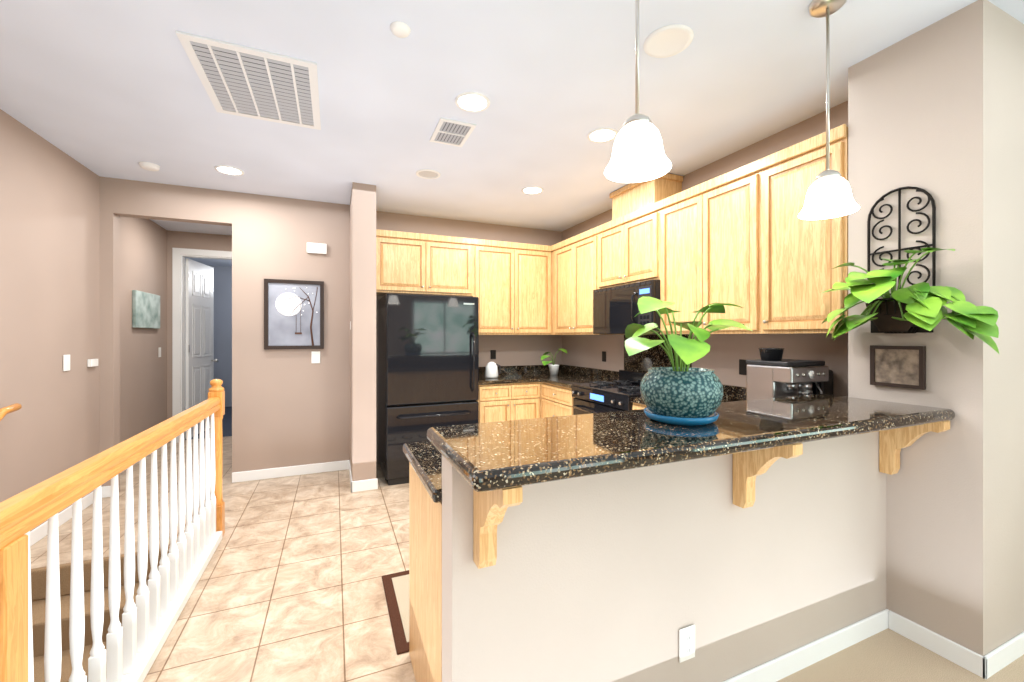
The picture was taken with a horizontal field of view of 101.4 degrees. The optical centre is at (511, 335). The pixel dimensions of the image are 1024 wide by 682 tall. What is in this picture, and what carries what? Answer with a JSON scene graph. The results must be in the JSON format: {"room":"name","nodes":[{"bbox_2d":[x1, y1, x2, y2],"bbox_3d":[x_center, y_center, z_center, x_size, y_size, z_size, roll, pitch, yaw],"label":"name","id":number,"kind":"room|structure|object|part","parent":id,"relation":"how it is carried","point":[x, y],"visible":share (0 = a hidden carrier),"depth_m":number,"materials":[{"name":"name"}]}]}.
{"room":"kitchen","nodes":[
{"label":"kitchen","id":0,"kind":"room"},
{"bbox_2d":[0,109,99,531],"bbox_3d":[-2.073,1.610,0.022,0.120,5.940,7.900,0,0,-23],"label":"wall","id":1,"kind":"structure","parent":0,"point":[49,256],"depth_m":2.90,"materials":[{"name":"paint"}]},
{"bbox_2d":[0,403,21,420],"bbox_3d":[-2.388,1.423,1.067,0.056,2.028,3.213,0,0,-23],"label":"stair railing","id":2,"kind":"object","parent":1,"relation":"attached to","point":[14,407],"depth_m":2.46,"materials":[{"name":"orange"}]},
{"bbox_2d":[63,355,69,370],"bbox_3d":[-3.316,0.200,3.123,0.009,0.120,0.080,0,0,-23],"label":"light switch","id":3,"kind":"object","parent":1,"relation":"attached to","point":[66,362],"visible":1,"depth_m":3.11,"materials":[{"name":"white plastic"}]},
{"bbox_2d":[30,486,109,546],"bbox_3d":[-2.539,2.410,1.323,0.040,2.580,4.900,0,0,-23],"label":"baseboard","id":4,"kind":"structure","parent":1,"relation":"attached to","point":[41,531],"depth_m":3.09,"materials":[{"name":"white wood"}]},
{"bbox_2d":[87,359,97,366],"bbox_3d":[-3.444,0.220,3.443,0.025,0.060,0.110,0,0,-23],"label":"thermostat","id":5,"kind":"object","parent":1,"relation":"attached to","point":[92,362],"visible":1,"depth_m":3.41,"materials":[{"name":"white plastic"}]},
{"bbox_2d":[31,547,169,681],"bbox_3d":[-1.769,2.938,0.802,1.050,3.123,3.940,0,0,-23],"label":"steps","id":6,"kind":"structure","parent":0,"point":[38,585],"depth_m":2.41,"materials":[{"name":"carpet"}]},
{"bbox_2d":[120,217,167,442],"bbox_3d":[-4.144,0.010,4.542,0.120,2.740,2.040,0,0,-23],"label":"wall","id":7,"kind":"structure","parent":0,"point":[147,246],"depth_m":4.70,"materials":[{"name":"paint"}]},
{"bbox_2d":[132,290,159,328],"bbox_3d":[-4.158,-0.290,4.775,0.033,0.400,0.680,0,0,-23],"label":"framed picture","id":8,"kind":"object","parent":7,"relation":"attached to","point":[145,310],"visible":1,"depth_m":4.69},
{"bbox_2d":[168,230,231,442],"bbox_3d":[-3.912,0.010,5.683,1.200,2.740,0.120,0,0,-23],"label":"wall","id":9,"kind":"structure","parent":0,"point":[176,239],"depth_m":5.44,"materials":[{"name":"paint"}]},
{"bbox_2d":[185,258,217,438],"bbox_3d":[-4.389,0.168,5.965,0.221,2.400,0.782,0,0,-23],"label":"door","id":10,"kind":"structure","parent":9,"relation":"in","point":[200,360],"depth_m":5.84,"materials":[{"name":"white wood"}]},
{"bbox_2d":[172,248,231,442],"bbox_3d":[-3.955,0.120,5.657,0.980,2.520,0.135,0,0,-23],"label":"door frame","id":11,"kind":"structure","parent":9,"relation":"attached to","point":[178,333],"depth_m":5.43,"materials":[{"name":"white wood"}]},
{"bbox_2d":[185,406,231,439],"bbox_3d":[-4.424,1.440,7.095,3.400,0.120,2.880,0,0,-23],"label":"floor","id":12,"kind":"structure","parent":0,"point":[227,424],"depth_m":6.53,"materials":[{"name":"blue carpet"}]},
{"bbox_2d":[208,265,231,406],"bbox_3d":[-5.010,0.010,8.476,3.640,2.740,0.120,0,0,-23],"label":"wall","id":13,"kind":"structure","parent":0,"point":[223,320],"depth_m":8.15,"materials":[{"name":"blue paint"}]},
{"bbox_2d":[30,436,415,681],"bbox_3d":[0.128,1.440,2.129,6.100,0.120,9.820,0,0,-23],"label":"floor","id":14,"kind":"structure","parent":0,"point":[289,587],"depth_m":2.38,"materials":[{"name":"beige tile"}]},
{"bbox_2d":[0,379,224,681],"bbox_3d":[-0.839,0.837,0.071,0.090,1.078,6.187,0,0,-23],"label":"stair railing","id":15,"kind":"object","parent":14,"relation":"on","point":[135,642],"depth_m":1.56,"materials":[{"name":"white wood"}]},
{"bbox_2d":[382,570,408,654],"bbox_3d":[-0.115,1.371,2.319,1.100,0.018,0.640,0,0,-23],"label":"rug","id":16,"kind":"object","parent":14,"relation":"on","point":[396,587],"visible":0.08,"depth_m":2.13,"materials":[{"name":"brown fabric"}]},
{"bbox_2d":[378,294,478,485],"bbox_3d":[-0.872,0.495,4.319,0.890,1.770,0.827,0,0,-23],"label":"fridge","id":17,"kind":"object","parent":14,"relation":"on","point":[428,361],"visible":0.81,"depth_m":3.98,"materials":[{"name":"black metal"}]},
{"bbox_2d":[476,383,539,422],"bbox_3d":[-0.141,0.944,4.781,0.716,0.865,0.620,0,0,-23],"label":"base cabinet","id":18,"kind":"object","parent":14,"relation":"on","point":[522,392],"depth_m":4.49,"materials":[{"name":"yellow wood"}]},
{"bbox_2d":[479,371,567,382],"bbox_3d":[0.147,0.487,4.898,1.357,0.040,0.631,0,0,-23],"label":"countertop","id":19,"kind":"structure","parent":18,"relation":"on","point":[536,376],"depth_m":4.66,"materials":[{"name":"black stone"}]},
{"bbox_2d":[485,362,500,377],"bbox_3d":[-0.213,0.376,4.689,0.182,0.180,0.150,0,0,-23],"label":"kettle","id":20,"kind":"object","parent":19,"relation":"on","point":[491,370],"visible":1,"depth_m":4.63,"materials":[{"name":"white ceramic"}]},
{"bbox_2d":[541,349,566,374],"bbox_3d":[0.462,0.308,4.974,0.327,0.317,0.309,0,0,-23],"label":"orchid pot","id":21,"kind":"object","parent":19,"relation":"on","point":[553,369],"visible":1,"depth_m":4.96,"materials":[{"name":"white ceramic"}]},
{"bbox_2d":[540,375,618,386],"bbox_3d":[0.733,0.487,4.447,0.631,0.040,0.658,0,0,-23],"label":"countertop","id":22,"kind":"structure","parent":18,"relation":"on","point":[568,380],"depth_m":4.42,"materials":[{"name":"black stone"}]},
{"bbox_2d":[593,279,659,333],"bbox_3d":[1.114,-0.235,3.781,0.442,0.430,0.840,0,0,-23],"label":"microwave","id":23,"kind":"object","parent":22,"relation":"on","point":[615,309],"visible":0.58,"depth_m":3.69,"materials":[{"name":"black"}]},
{"bbox_2d":[540,383,574,417],"bbox_3d":[0.732,0.944,4.461,0.620,0.865,0.691,0,0,-23],"label":"base cabinet","id":24,"kind":"object","parent":14,"relation":"on","point":[555,400],"depth_m":4.35,"materials":[{"name":"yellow wood"}]},
{"bbox_2d":[409,442,804,681],"bbox_3d":[0.495,0.945,1.893,1.791,0.866,0.591,0,0,-23],"label":"base cabinet","id":25,"kind":"object","parent":14,"relation":"on","point":[425,520],"depth_m":1.45,"materials":[{"name":"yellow wood"}]},
{"bbox_2d":[403,414,818,505],"bbox_3d":[0.478,0.488,1.902,1.816,0.040,0.621,0,0,-23],"label":"countertop","id":26,"kind":"structure","parent":25,"relation":"on","point":[423,457],"depth_m":1.29,"materials":[{"name":"black stone"}]},
{"bbox_2d":[625,296,751,425],"bbox_3d":[0.596,0.083,1.550,0.488,0.444,0.464,0,0,-23],"label":"potted plant","id":27,"kind":"object","parent":26,"relation":"on","point":[682,395],"visible":1,"depth_m":1.43,"materials":[{"name":"blue"}]},
{"bbox_2d":[572,370,646,414],"bbox_3d":[0.992,0.855,3.729,0.660,1.030,0.844,0,0,-23],"label":"range","id":28,"kind":"object","parent":14,"relation":"on","point":[599,397],"visible":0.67,"depth_m":3.70,"materials":[{"name":"black metal"}]},
{"bbox_2d":[631,399,646,409],"bbox_3d":[1.342,0.944,3.022,0.620,0.865,0.715,0,0,-23],"label":"base cabinet","id":29,"kind":"object","parent":14,"relation":"on","point":[636,406],"depth_m":3.16,"materials":[{"name":"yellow wood"}]},
{"bbox_2d":[631,396,743,402],"bbox_3d":[1.457,0.487,2.741,0.631,0.040,1.317,0,0,-23],"label":"countertop","id":30,"kind":"structure","parent":29,"relation":"on","point":[638,399],"depth_m":3.11,"materials":[{"name":"black stone"}]},
{"bbox_2d":[746,347,828,399],"bbox_3d":[1.589,0.266,2.398,0.324,0.400,0.308,0,0,-23],"label":"coffee machine","id":31,"kind":"object","parent":30,"relation":"on","point":[771,373],"visible":0.77,"depth_m":2.34,"materials":[{"name":"silver metal"}]},
{"bbox_2d":[812,369,832,394],"bbox_3d":[1.792,0.330,2.542,0.115,0.272,0.240,0,0,-23],"label":"toaster","id":32,"kind":"object","parent":30,"relation":"on","point":[826,387],"visible":0.04,"depth_m":2.43,"materials":[{"name":"black"}]},
{"bbox_2d":[100,177,349,491],"bbox_3d":[-2.616,0.010,3.999,1.990,2.740,0.153,0,0,-23],"label":"wall","id":33,"kind":"structure","parent":0,"point":[290,407],"depth_m":4.06,"materials":[{"name":"paint"}]},
{"bbox_2d":[232,460,345,482],"bbox_3d":[-2.156,1.332,4.141,1.035,0.095,0.012,0,0,-23],"label":"baseboard","id":34,"kind":"structure","parent":33,"relation":"attached to","point":[252,475],"depth_m":4.11,"materials":[{"name":"white wood"}]},
{"bbox_3d":[-2.143,-0.210,4.133,0.525,0.680,0.030,0,0,-23],"label":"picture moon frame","id":35,"kind":"part","parent":33,"relation":"part of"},
{"bbox_2d":[311,351,319,362],"bbox_3d":[-1.974,0.215,4.216,0.080,0.120,0.009,0,0,-23],"label":"switch","id":36,"kind":"object","parent":33,"relation":"attached to","point":[315,356],"visible":1,"depth_m":4.21,"materials":[{"name":"white plastic"}]},
{"bbox_2d":[307,242,326,253],"bbox_3d":[-1.961,-0.880,4.210,0.180,0.100,0.030,0,0,-23],"label":"door chime","id":37,"kind":"object","parent":33,"relation":"attached to","point":[317,248],"visible":0.96,"depth_m":4.20,"materials":[{"name":"white plastic"}]},
{"bbox_2d":[350,182,375,480],"bbox_3d":[-1.499,0.010,4.171,0.200,2.740,0.930,0,0,-23],"label":"wall","id":38,"kind":"structure","parent":0,"point":[363,332],"depth_m":3.74,"materials":[{"name":"paint"}]},
{"bbox_2d":[346,460,353,492],"bbox_3d":[-1.541,1.332,4.000,0.012,0.095,0.672,0,0,-23],"label":"baseboard","id":39,"kind":"structure","parent":38,"relation":"attached to","point":[348,466],"depth_m":3.92,"materials":[{"name":"white wood"}]},
{"bbox_2d":[376,211,561,462],"bbox_3d":[-0.414,0.010,5.071,2.500,2.740,0.120,0,0,-23],"label":"wall","id":40,"kind":"structure","parent":0,"point":[516,350],"depth_m":5.10,"materials":[{"name":"paint"}]},
{"bbox_2d":[376,229,427,294],"bbox_3d":[-1.222,-0.754,4.472,0.536,0.620,0.345,0,0,-23],"label":"upper cabinet","id":41,"kind":"object","parent":40,"relation":"attached to","point":[401,257],"depth_m":4.33,"materials":[{"name":"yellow wood"}]},
{"bbox_2d":[428,234,475,296],"bbox_3d":[-0.734,-0.754,4.679,0.525,0.620,0.345,0,0,-23],"label":"upper cabinet","id":42,"kind":"object","parent":40,"relation":"attached to","point":[451,260],"depth_m":4.53,"materials":[{"name":"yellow wood"}]},
{"bbox_2d":[468,240,515,334],"bbox_3d":[-0.265,-0.539,4.878,0.494,1.050,0.345,0,0,-23],"label":"upper cabinet","id":43,"kind":"object","parent":40,"relation":"attached to","point":[495,260],"depth_m":4.73,"materials":[{"name":"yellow wood"}]},
{"bbox_2d":[490,350,495,358],"bbox_3d":[-0.228,0.225,5.079,0.070,0.110,0.006,0,0,-23],"label":"outlet","id":44,"kind":"object","parent":40,"relation":"attached to","point":[492,354],"visible":1,"depth_m":5.07,"materials":[{"name":"black plastic"}]},
{"bbox_2d":[479,364,559,374],"bbox_3d":[0.028,0.417,5.179,1.357,0.100,0.021,0,0,-23],"label":"backsplash","id":45,"kind":"structure","parent":40,"relation":"attached to","point":[528,370],"depth_m":5.19,"materials":[{"name":"black stone"}]},
{"bbox_2d":[516,244,551,334],"bbox_3d":[0.180,-0.539,5.067,0.473,1.050,0.345,0,0,-23],"label":"upper cabinet","id":46,"kind":"object","parent":40,"relation":"attached to","point":[533,261],"depth_m":4.91,"materials":[{"name":"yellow wood"}]},
{"bbox_2d":[0,0,1023,266],"bbox_3d":[-0.849,-1.410,3.279,7.400,0.100,13.100,0,0,-23],"label":"ceiling","id":47,"kind":"structure","parent":0,"point":[108,88],"depth_m":2.29,"materials":[{"name":"paint"}]},
{"bbox_2d":[139,162,159,170],"bbox_3d":[-2.880,-1.343,3.329,0.132,0.033,0.132,0,0,-23],"label":"smoke detector","id":48,"kind":"object","parent":47,"relation":"attached to","point":[148,166],"visible":1,"depth_m":3.30,"materials":[{"name":"white plastic"}]},
{"bbox_2d":[214,165,243,175],"bbox_3d":[-2.317,-1.355,3.438,0.206,0.008,0.206,0,0,-23],"label":"recessed light","id":49,"kind":"object","parent":47,"relation":"in","point":[228,170],"visible":1,"depth_m":3.44,"materials":[{"name":"white glass"}]},
{"bbox_2d":[175,30,320,129],"bbox_3d":[-1.375,-1.353,2.306,0.570,0.012,0.720,0,0,-23],"label":"ceiling vent","id":50,"kind":"object","parent":47,"relation":"in","point":[242,81],"visible":1,"depth_m":2.22,"materials":[{"name":"white metal"}]},
{"bbox_2d":[390,21,410,37],"bbox_3d":[-0.494,-1.349,1.855,0.090,0.019,0.089,0,0,-23],"label":"ceiling sensor","id":51,"kind":"object","parent":47,"relation":"attached to","point":[399,29],"visible":0.96,"depth_m":1.84,"materials":[{"name":"white plastic"}]},
{"bbox_2d":[416,169,439,178],"bbox_3d":[-0.704,-1.355,3.514,0.206,0.008,0.206,0,0,-23],"label":"recessed light","id":52,"kind":"object","parent":47,"relation":"in","point":[427,174],"visible":0.98,"depth_m":3.51,"materials":[{"name":"white"}]},
{"bbox_2d":[430,117,475,146],"bbox_3d":[-0.401,-1.354,2.801,0.230,0.010,0.330,0,0,-23],"label":"ceiling vent","id":53,"kind":"object","parent":47,"relation":"in","point":[451,132],"visible":0.98,"depth_m":2.78,"materials":[{"name":"white metal"}]},
{"bbox_2d":[455,92,489,111],"bbox_3d":[-0.229,-1.355,2.434,0.206,0.008,0.206,0,0,-23],"label":"recessed light","id":54,"kind":"object","parent":47,"relation":"in","point":[472,101],"visible":1,"depth_m":2.42,"materials":[{"name":"white glass"}]},
{"bbox_2d":[521,186,542,193],"bbox_3d":[0.190,-1.355,3.904,0.206,0.008,0.206,0,0,-23],"label":"recessed light","id":55,"kind":"object","parent":47,"relation":"in","point":[532,190],"visible":0.98,"depth_m":3.91,"materials":[{"name":"white"}]},
{"bbox_2d":[587,128,617,142],"bbox_3d":[0.611,-1.355,2.834,0.206,0.008,0.206,0,0,-23],"label":"recessed light","id":56,"kind":"object","parent":47,"relation":"in","point":[600,135],"visible":1,"depth_m":2.84,"materials":[{"name":"white glass"}]},
{"bbox_2d":[604,0,671,182],"bbox_3d":[0.391,-0.936,1.306,0.202,0.846,0.202,0,0,-23],"label":"pendant light","id":57,"kind":"object","parent":47,"relation":"hanging from","point":[638,154],"visible":1,"depth_m":1.28,"materials":[{"name":"white glass"}]},
{"bbox_2d":[643,24,693,57],"bbox_3d":[0.721,-1.355,1.936,0.220,0.009,0.220,0,0,-23],"label":"recessed light","id":58,"kind":"object","parent":47,"relation":"in","point":[668,41],"visible":1,"depth_m":1.92,"materials":[{"name":"white glass"}]},
{"bbox_2d":[798,0,859,219],"bbox_3d":[1.282,-0.928,1.701,0.202,0.861,0.202,0,0,-23],"label":"pendant light","id":59,"kind":"object","parent":47,"relation":"hanging from","point":[829,194],"visible":1,"depth_m":1.69,"materials":[{"name":"white glass"}]},
{"bbox_2d":[442,431,885,681],"bbox_3d":[0.778,0.869,1.623,2.100,1.022,0.120,0,0,-23],"label":"wall","id":60,"kind":"structure","parent":0,"point":[623,576],"depth_m":1.45,"materials":[{"name":"paint"}]},
{"bbox_2d":[679,625,694,662],"bbox_3d":[0.622,1.090,1.484,0.072,0.116,0.008,0,0,-23],"label":"outlet","id":61,"kind":"object","parent":60,"relation":"attached to","point":[686,643],"visible":1,"depth_m":1.48,"materials":[{"name":"white plastic"}]},
{"bbox_2d":[723,609,889,681],"bbox_3d":[0.850,1.332,1.580,2.000,0.095,0.015,0,0,-23],"label":"baseboard","id":62,"kind":"structure","parent":60,"relation":"attached to","point":[774,670],"depth_m":1.76,"materials":[{"name":"white wood"}]},
{"bbox_2d":[562,101,847,396],"bbox_3d":[1.384,0.010,3.879,0.120,2.740,3.480,0,0,-23],"label":"wall","id":63,"kind":"structure","parent":0,"point":[724,355],"depth_m":3.06,"materials":[{"name":"paint"}]},
{"bbox_2d":[552,237,571,334],"bbox_3d":[0.719,-0.539,4.841,0.346,1.050,0.530,0,0,-23],"label":"upper cabinet","id":64,"kind":"object","parent":63,"relation":"attached to","point":[561,251],"depth_m":4.75,"materials":[{"name":"brown wood"}]},
{"bbox_2d":[572,228,624,334],"bbox_3d":[0.908,-0.539,4.395,0.346,1.050,0.440,0,0,-23],"label":"upper cabinet","id":65,"kind":"object","parent":63,"relation":"attached to","point":[583,244],"depth_m":4.35,"materials":[{"name":"brown wood"}]},
{"bbox_2d":[602,351,605,361],"bbox_3d":[1.009,0.225,4.595,0.006,0.110,0.070,0,0,-23],"label":"electrical outlet","id":66,"kind":"object","parent":63,"relation":"attached to","point":[603,356],"visible":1,"depth_m":4.59,"materials":[{"name":"black plastic"}]},
{"bbox_2d":[596,216,619,288],"bbox_3d":[1.077,-0.759,3.997,0.346,0.610,0.425,0,0,-23],"label":"upper cabinet","id":67,"kind":"object","parent":63,"relation":"attached to","point":[607,234],"depth_m":3.95,"materials":[{"name":"brown wood"}]},
{"bbox_2d":[620,200,659,284],"bbox_3d":[1.244,-0.759,3.606,0.346,0.610,0.425,0,0,-23],"label":"upper cabinet","id":68,"kind":"object","parent":63,"relation":"attached to","point":[640,229],"depth_m":3.54,"materials":[{"name":"brown wood"}]},
{"bbox_2d":[612,173,682,219],"bbox_3d":[1.200,-1.216,3.774,0.295,0.280,0.570,0,0,-23],"label":"cover","id":69,"kind":"object","parent":63,"relation":"attached to","point":[632,196],"depth_m":3.59,"materials":[{"name":"brown wood"}]},
{"bbox_2d":[560,364,746,399],"bbox_3d":[1.321,0.417,3.842,0.021,0.100,3.451,0,0,-23],"label":"backsplash","id":70,"kind":"structure","parent":63,"relation":"attached to","point":[729,392],"depth_m":4.50,"materials":[{"name":"black stone"}]},
{"bbox_2d":[660,184,699,333],"bbox_3d":[1.411,-0.539,3.211,0.346,1.050,0.433,0,0,-23],"label":"upper cabinet","id":71,"kind":"object","parent":63,"relation":"attached to","point":[679,212],"depth_m":3.13,"materials":[{"name":"brown wood"}]},
{"bbox_2d":[700,161,755,333],"bbox_3d":[1.579,-0.539,2.815,0.346,1.050,0.427,0,0,-23],"label":"upper cabinet","id":72,"kind":"object","parent":63,"relation":"attached to","point":[728,200],"depth_m":2.74,"materials":[{"name":"brown wood"}]},
{"bbox_2d":[739,359,747,374],"bbox_3d":[1.673,0.225,3.030,0.006,0.110,0.070,0,0,-23],"label":"electrical outlet","id":73,"kind":"object","parent":63,"relation":"attached to","point":[742,367],"visible":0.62,"depth_m":3.03,"materials":[{"name":"black plastic"}]},
{"bbox_2d":[756,124,847,333],"bbox_3d":[1.754,-0.539,2.404,0.346,1.050,0.466,0,0,-23],"label":"upper cabinet","id":74,"kind":"object","parent":63,"relation":"attached to","point":[756,248],"depth_m":2.34,"materials":[{"name":"brown wood"}]},
{"bbox_2d":[776,628,1023,681],"bbox_3d":[2.392,1.374,-0.006,3.600,0.012,4.120,0,0,-23],"label":"floor","id":75,"kind":"structure","parent":0,"point":[887,655],"depth_m":1.73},
{"bbox_2d":[848,0,1023,655],"bbox_3d":[2.591,0.010,2.240,1.720,2.740,0.480,0,0,-23],"label":"wall","id":76,"kind":"structure","parent":0,"point":[936,110],"depth_m":1.79,"materials":[{"name":"paint"}]},
{"bbox_2d":[439,406,858,485],"bbox_3d":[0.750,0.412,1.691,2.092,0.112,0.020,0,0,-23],"label":"countertop","id":77,"kind":"structure","parent":76,"relation":"attached to","point":[476,464],"depth_m":1.19,"materials":[{"name":"black stone"}]},
{"bbox_2d":[870,345,925,389],"bbox_3d":[1.773,0.140,1.931,0.020,0.190,0.200,0,0,-23],"label":"framed picture","id":78,"kind":"object","parent":76,"relation":"attached to","point":[899,366],"visible":0.98,"depth_m":1.92,"materials":[{"name":"black"}]},
{"bbox_2d":[867,186,935,294],"bbox_3d":[1.778,-0.436,1.923,0.012,0.488,0.250,0,0,-23],"label":"decor","id":79,"kind":"object","parent":76,"relation":"attached to","point":[932,200],"visible":0.83,"depth_m":1.89,"materials":[{"name":"black metal"}]},
{"bbox_2d":[820,248,999,354],"bbox_3d":[1.625,-0.145,1.816,0.389,0.429,0.611,0,0,-23],"label":"plant","id":80,"kind":"object","parent":76,"relation":"attached to","point":[917,308],"visible":1,"depth_m":1.76,"materials":[{"name":"green plant"}]},
{"bbox_2d":[890,611,985,678],"bbox_3d":[1.829,1.332,1.819,0.012,0.095,0.300,0,0,-23],"label":"baseboard","id":81,"kind":"structure","parent":76,"relation":"attached to","point":[970,660],"depth_m":1.80,"materials":[{"name":"white wood"}]},
{"bbox_2d":[978,631,1023,678],"bbox_3d":[2.626,1.332,1.988,1.612,0.095,0.012,0,0,-23],"label":"baseboard","id":82,"kind":"structure","parent":76,"relation":"attached to","point":[991,663],"depth_m":1.73,"materials":[{"name":"white wood"}]}
]}

